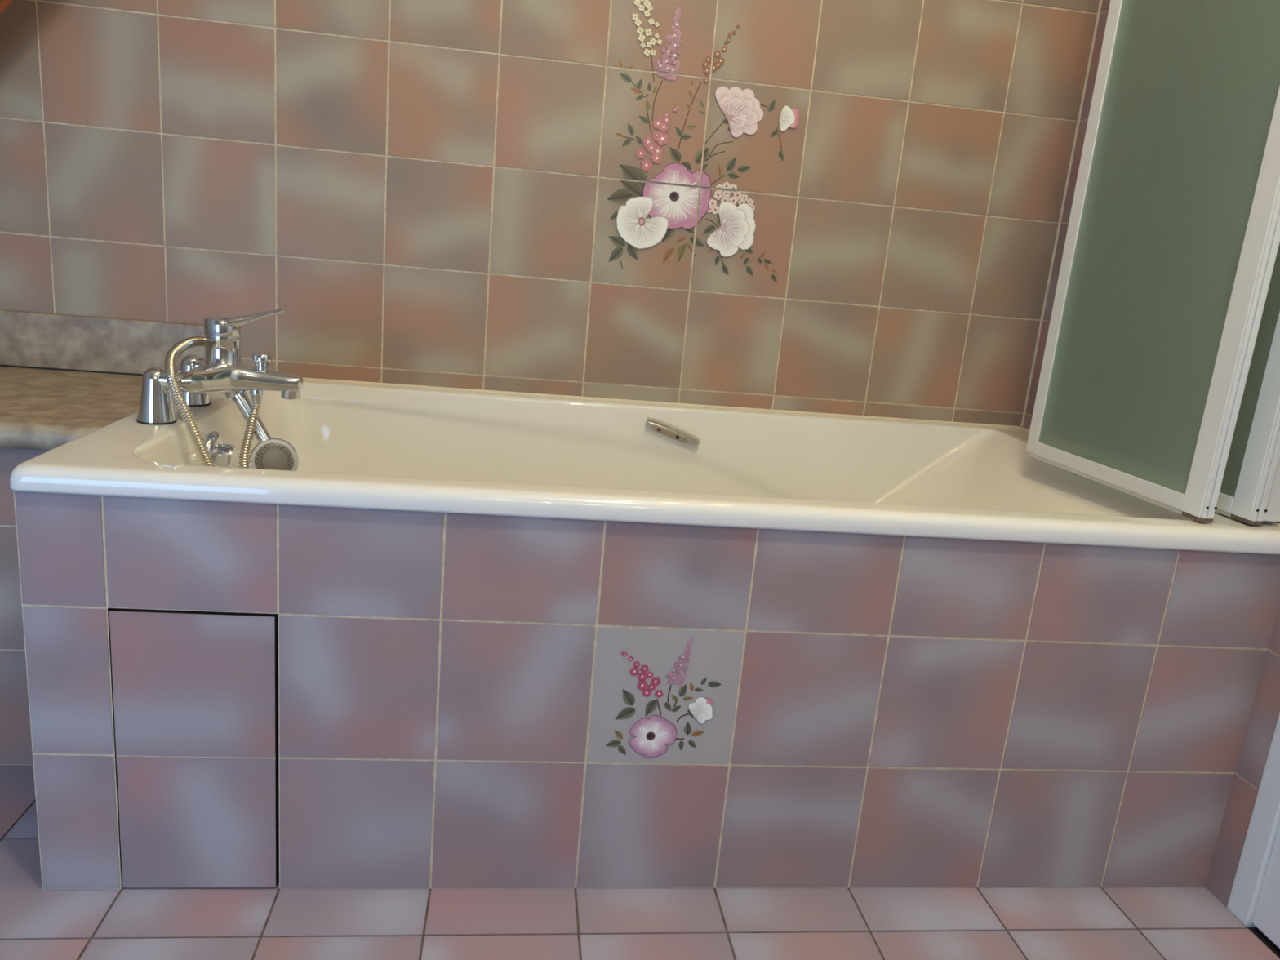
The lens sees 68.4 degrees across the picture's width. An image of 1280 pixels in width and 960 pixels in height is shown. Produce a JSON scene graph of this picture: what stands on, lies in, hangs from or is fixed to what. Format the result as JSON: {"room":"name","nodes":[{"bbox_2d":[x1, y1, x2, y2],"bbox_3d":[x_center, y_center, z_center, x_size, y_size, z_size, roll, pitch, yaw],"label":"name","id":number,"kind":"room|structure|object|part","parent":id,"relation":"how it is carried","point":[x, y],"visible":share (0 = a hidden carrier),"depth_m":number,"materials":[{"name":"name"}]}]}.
{"room":"bathroom","nodes":[
{"label":"bathroom","id":0,"kind":"room"},
{"bbox_2d":[0,0,13,15],"bbox_3d":[-1.029,-0.793,1.439,1.076,1.200,0.100,3,14,-8],"label":"wooden beam","id":1,"kind":"structure","parent":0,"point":[4,4],"depth_m":1.49,"materials":[{"name":"orange wood"}]},
{"bbox_2d":[0,0,1099,426],"bbox_3d":[-0.532,-0.810,1.711,2.875,2.420,0.004,3,14,-8],"label":"wall","id":2,"kind":"structure","parent":0,"point":[834,206],"depth_m":1.82,"materials":[{"name":"tile"}]},
{"bbox_2d":[302,377,1022,429],"bbox_3d":[0.015,-0.159,1.942,1.653,0.008,0.005,3,14,-8],"label":"trim","id":3,"kind":"structure","parent":2,"relation":"attached to","point":[304,378],"depth_m":1.94,"materials":[{"name":"beige plastic"}]},
{"bbox_2d":[1021,0,1102,426],"bbox_3d":[0.912,-1.009,1.835,0.004,1.842,0.004,3,14,-8],"label":"trim","id":4,"kind":"structure","parent":2,"relation":"attached to","point":[1100,1],"depth_m":1.94,"materials":[{"name":"beige plastic"}]},
{"bbox_2d":[0,764,1279,959],"bbox_3d":[-0.488,0.676,0.764,2.875,0.001,2.566,3,14,-8],"label":"floor","id":5,"kind":"structure","parent":0,"point":[37,923],"depth_m":1.27,"materials":[{"name":"tile"}]},
{"bbox_2d":[0,448,48,764],"bbox_3d":[-1.417,0.120,1.599,1.198,0.520,0.465,3,14,-8],"label":"wall","id":6,"kind":"structure","parent":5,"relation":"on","point":[15,741],"depth_m":1.44,"materials":[{"name":"tile"}]},
{"bbox_2d":[0,310,204,450],"bbox_3d":[-1.386,-0.199,1.503,1.198,0.144,0.502,3,14,-8],"label":"countertop","id":7,"kind":"structure","parent":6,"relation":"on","point":[64,379],"depth_m":1.75,"materials":[{"name":"beige laminate"}]},
{"bbox_2d":[13,490,1279,889],"bbox_3d":[0.025,0.227,1.645,1.674,0.542,0.768,3,14,-8],"label":"surround","id":8,"kind":"object","parent":5,"relation":"on","point":[466,701],"visible":1,"depth_m":1.27,"materials":[{"name":"tile"}]},
{"bbox_3d":[-0.797,0.179,1.535,0.010,0.542,0.763,3,14,-8],"label":"panel","id":9,"kind":"part","parent":8,"relation":"part of","materials":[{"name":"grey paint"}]},
{"bbox_2d":[109,608,279,888],"bbox_3d":[-0.571,0.353,1.220,0.194,0.392,0.019,3,14,-8],"label":"access hatch","id":10,"kind":"object","parent":8,"relation":"attached to","point":[196,693],"visible":1,"depth_m":1.21,"materials":[{"name":"tile"}]},
{"bbox_2d":[9,380,1279,554],"bbox_3d":[0.031,0.144,1.620,1.674,0.431,0.774,3,14,-8],"label":"bathtub","id":11,"kind":"object","parent":8,"relation":"in","point":[356,445],"visible":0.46,"depth_m":1.83,"materials":[{"name":"white ceramic"}]},
{"bbox_2d":[136,307,302,425],"bbox_3d":[-0.628,-0.183,1.443,0.213,0.171,0.207,3,14,-8],"label":"mixer tap","id":12,"kind":"object","parent":11,"relation":"on","point":[222,370],"visible":0.95,"depth_m":1.42,"materials":[{"name":"silver metal"}]},
{"bbox_3d":[-0.703,-0.125,1.368,0.050,0.077,0.050,3,14,-8],"label":"leg","id":13,"kind":"part","parent":12,"relation":"part of","materials":[{"name":"silver metal"}]},
{"bbox_3d":[-0.721,-0.163,1.517,0.050,0.077,0.050,3,14,-8],"label":"leg","id":14,"kind":"part","parent":12,"relation":"part of","materials":[{"name":"silver metal"}]},
{"bbox_2d":[164,336,298,471],"bbox_3d":[-0.569,-0.009,1.441,0.285,0.387,0.209,3,14,-8],"label":"shower","id":15,"kind":"object","parent":12,"relation":"hanging from","point":[277,454],"visible":0.38,"depth_m":1.46,"materials":[{"name":"silver metal"}]},
{"bbox_3d":[-0.613,-0.111,1.469,0.083,0.118,0.024,6,14,3],"label":"handle","id":16,"kind":"part","parent":15,"relation":"part of","materials":[{"name":"silver metal"}]},
{"bbox_3d":[-0.599,-0.241,1.431,0.118,0.048,0.051,3,14,-8],"label":"lever","id":17,"kind":"part","parent":12,"relation":"part of","materials":[{"name":"silver metal"}]},
{"bbox_2d":[249,390,264,405],"bbox_3d":[-0.594,-0.131,1.460,0.021,0.030,0.021,3,14,-8],"label":"outlet","id":18,"kind":"object","parent":12,"relation":"attached to","point":[256,395],"depth_m":1.45,"materials":[{"name":"silver metal"}]},
{"bbox_3d":[-0.581,-0.180,1.449,0.029,0.030,0.029,3,14,-8],"label":"diverter knob","id":19,"kind":"part","parent":12,"relation":"part of","materials":[{"name":"silver metal"}]},
{"bbox_3d":[-0.646,-0.037,1.467,0.030,0.038,0.038,3,14,-8],"label":"knob","id":20,"kind":"part","parent":11,"relation":"part of","materials":[{"name":"silver metal"}]},
{"bbox_3d":[0.060,-0.094,1.916,0.073,0.036,0.009,4,14,-4],"label":"plate","id":21,"kind":"part","parent":11,"relation":"part of","materials":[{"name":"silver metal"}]},
{"bbox_3d":[0.067,-0.100,1.903,0.112,0.044,0.026,4,14,-4],"label":"grab handle","id":22,"kind":"part","parent":11,"relation":"part of","materials":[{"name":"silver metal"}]},
{"bbox_2d":[13,489,1279,555],"bbox_3d":[0.094,0.058,1.214,1.670,0.003,0.004,3,14,-8],"label":"trim","id":23,"kind":"structure","parent":8,"relation":"attached to","point":[13,490],"depth_m":1.20,"materials":[{"name":"beige plastic"}]},
{"bbox_2d":[1022,0,1279,906],"bbox_3d":[0.936,-0.630,1.516,0.001,2.420,0.812,3,14,-8],"label":"wall","id":24,"kind":"structure","parent":0,"point":[1265,711],"depth_m":1.41,"materials":[{"name":"tile"}]},
{"bbox_2d":[1021,426,1279,527],"bbox_3d":[0.876,-0.019,1.685,0.005,0.008,0.759,3,14,-8],"label":"trim","id":25,"kind":"structure","parent":24,"relation":"attached to","point":[1275,523],"depth_m":1.36,"materials":[{"name":"beige plastic"}]},
{"bbox_2d":[1026,0,1279,524],"bbox_3d":[0.866,-0.704,1.419,0.140,1.444,0.550,2,14,-11],"label":"screen","id":26,"kind":"object","parent":24,"relation":"attached to","point":[1159,382],"visible":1,"depth_m":1.38,"materials":[{"name":"green glass"}]},
{"bbox_3d":[0.885,-0.706,1.424,0.023,1.438,0.546,2,14,-11],"label":"panel frame","id":27,"kind":"part","parent":26,"relation":"part of","materials":[{"name":"white metal"}]},
{"bbox_3d":[0.876,-0.704,1.426,0.002,1.387,0.482,2,14,-11],"label":"pane","id":28,"kind":"part","parent":26,"relation":"part of","materials":[{"name":"green glass"}]},
{"bbox_3d":[1.136,-0.313,0.288,0.100,2.420,1.754,3,14,-8],"label":"wall","id":29,"kind":"structure","parent":0,"visible":0},
{"bbox_2d":[1226,713,1279,925],"bbox_3d":[1.071,-0.275,0.744,0.102,2.120,0.880,3,14,-8],"label":"trim","id":30,"kind":"structure","parent":29,"relation":"attached to","point":[1264,822],"depth_m":1.36,"materials":[{"name":"white paint"}]},
{"bbox_2d":[1247,927,1279,958],"bbox_3d":[0.980,0.761,0.996,0.100,0.020,0.799,3,14,-8],"label":"trim","id":31,"kind":"structure","parent":29,"relation":"attached to","point":[1255,931],"depth_m":1.35,"materials":[{"name":"black rubber"}]},
{"bbox_2d":[1252,823,1279,948],"bbox_3d":[1.022,-0.261,0.741,0.086,2.071,0.799,3,14,-8],"label":"door","id":32,"kind":"structure","parent":29,"relation":"in","point":[1266,918],"depth_m":1.34,"materials":[{"name":"white paint"}]}
]}

